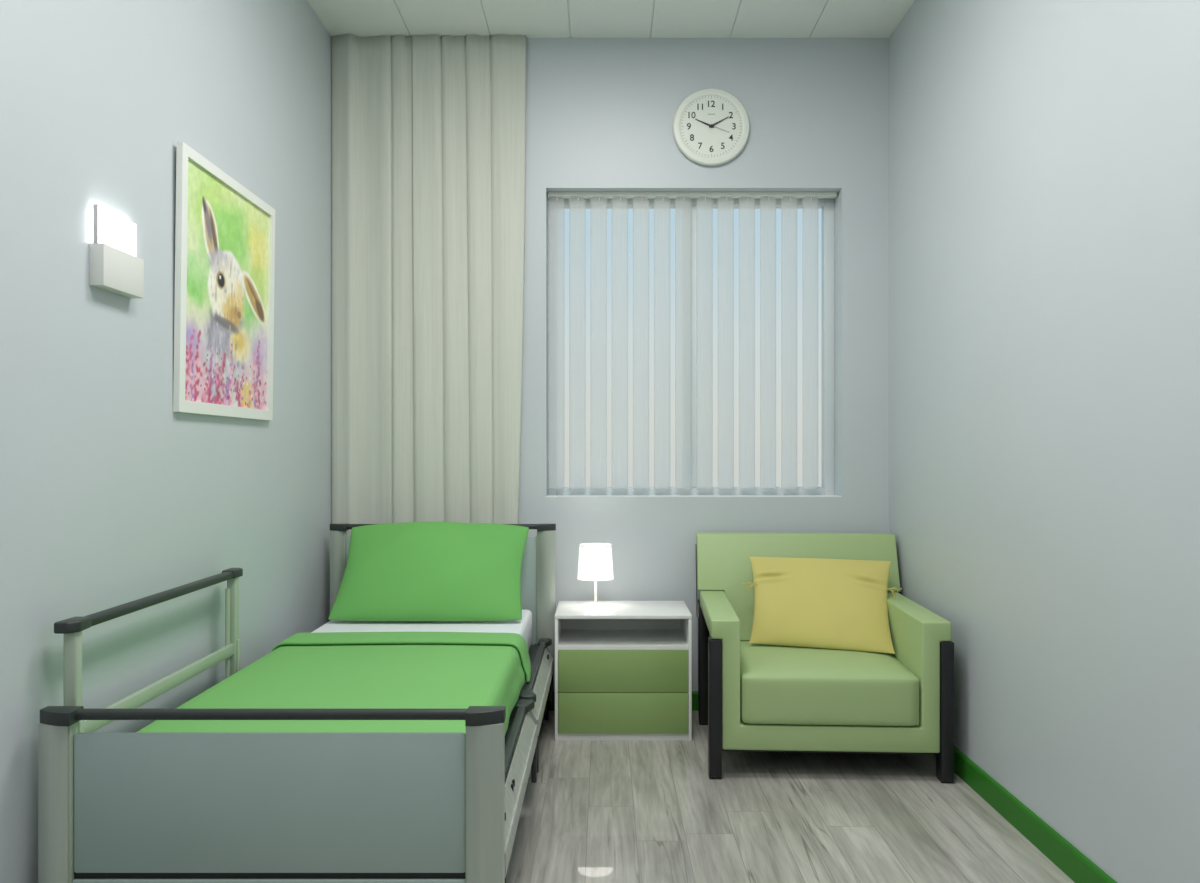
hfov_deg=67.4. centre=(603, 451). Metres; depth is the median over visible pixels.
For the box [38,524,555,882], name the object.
hospital bed
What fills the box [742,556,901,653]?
throw cushion
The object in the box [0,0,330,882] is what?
wall
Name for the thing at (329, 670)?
blanket
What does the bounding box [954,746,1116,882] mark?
baseboard
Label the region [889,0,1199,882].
wall
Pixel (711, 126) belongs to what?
wall clock
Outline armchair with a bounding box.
[695,532,953,782]
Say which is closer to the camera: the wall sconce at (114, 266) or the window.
the wall sconce at (114, 266)
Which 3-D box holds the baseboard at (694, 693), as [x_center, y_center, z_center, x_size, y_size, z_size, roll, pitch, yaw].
[0.029,1.093,3.954,2.451,0.083,0.013,0,0,0]
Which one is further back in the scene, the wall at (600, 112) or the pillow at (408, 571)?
the wall at (600, 112)
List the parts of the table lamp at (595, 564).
lamp shade, stem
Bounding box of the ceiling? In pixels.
[307,0,914,37]
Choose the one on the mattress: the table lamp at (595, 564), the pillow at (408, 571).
the pillow at (408, 571)
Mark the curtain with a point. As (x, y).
(428, 132)
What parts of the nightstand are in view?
drawer, drawer, panel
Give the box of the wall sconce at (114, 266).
[89,204,143,297]
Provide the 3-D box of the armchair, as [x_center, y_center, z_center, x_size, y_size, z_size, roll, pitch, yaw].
[0.800,0.743,3.499,0.845,0.785,0.819,0,0,3]
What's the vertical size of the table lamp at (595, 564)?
0.254 m
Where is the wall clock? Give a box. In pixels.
[673,88,749,165]
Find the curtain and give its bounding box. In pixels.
[331,34,525,535]
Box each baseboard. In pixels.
[547,691,697,710]
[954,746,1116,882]
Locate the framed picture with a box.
[173,141,274,420]
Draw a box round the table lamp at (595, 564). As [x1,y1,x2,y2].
[577,543,613,607]
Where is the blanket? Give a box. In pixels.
[137,632,530,734]
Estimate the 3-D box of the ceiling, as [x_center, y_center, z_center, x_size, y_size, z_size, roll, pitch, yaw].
[0.029,-1.872,1.605,2.651,0.100,5.210,0,0,0]
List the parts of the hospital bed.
footboard post, rail post, edge trim, raised rail, guide rod, rail post, footboard panel, footboard rail, headboard post, edge trim, headboard panel, headboard rail, edge trim, footboard post, lowered rail, swing arm, edge trim, swing arm, lowered rail, headboard post, swing arm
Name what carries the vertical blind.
attached to the window
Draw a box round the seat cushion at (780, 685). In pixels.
[740,641,918,725]
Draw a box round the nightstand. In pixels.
[555,601,691,740]
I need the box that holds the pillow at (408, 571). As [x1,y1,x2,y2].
[328,522,528,620]
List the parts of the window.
sill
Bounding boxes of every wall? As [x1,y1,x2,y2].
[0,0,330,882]
[518,38,888,690]
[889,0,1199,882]
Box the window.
[546,198,841,496]
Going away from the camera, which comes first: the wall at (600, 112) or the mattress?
the mattress
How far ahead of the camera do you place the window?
4.08 m
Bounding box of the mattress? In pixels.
[311,610,531,650]
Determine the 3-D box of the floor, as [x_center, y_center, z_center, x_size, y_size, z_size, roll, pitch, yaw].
[0.029,1.185,1.605,2.651,0.100,5.210,0,0,0]
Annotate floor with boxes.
[507,711,1074,882]
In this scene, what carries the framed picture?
attached to the wall at (111, 496)
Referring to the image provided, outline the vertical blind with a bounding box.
[548,192,836,488]
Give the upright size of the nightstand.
0.494 m
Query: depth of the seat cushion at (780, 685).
3.10 m

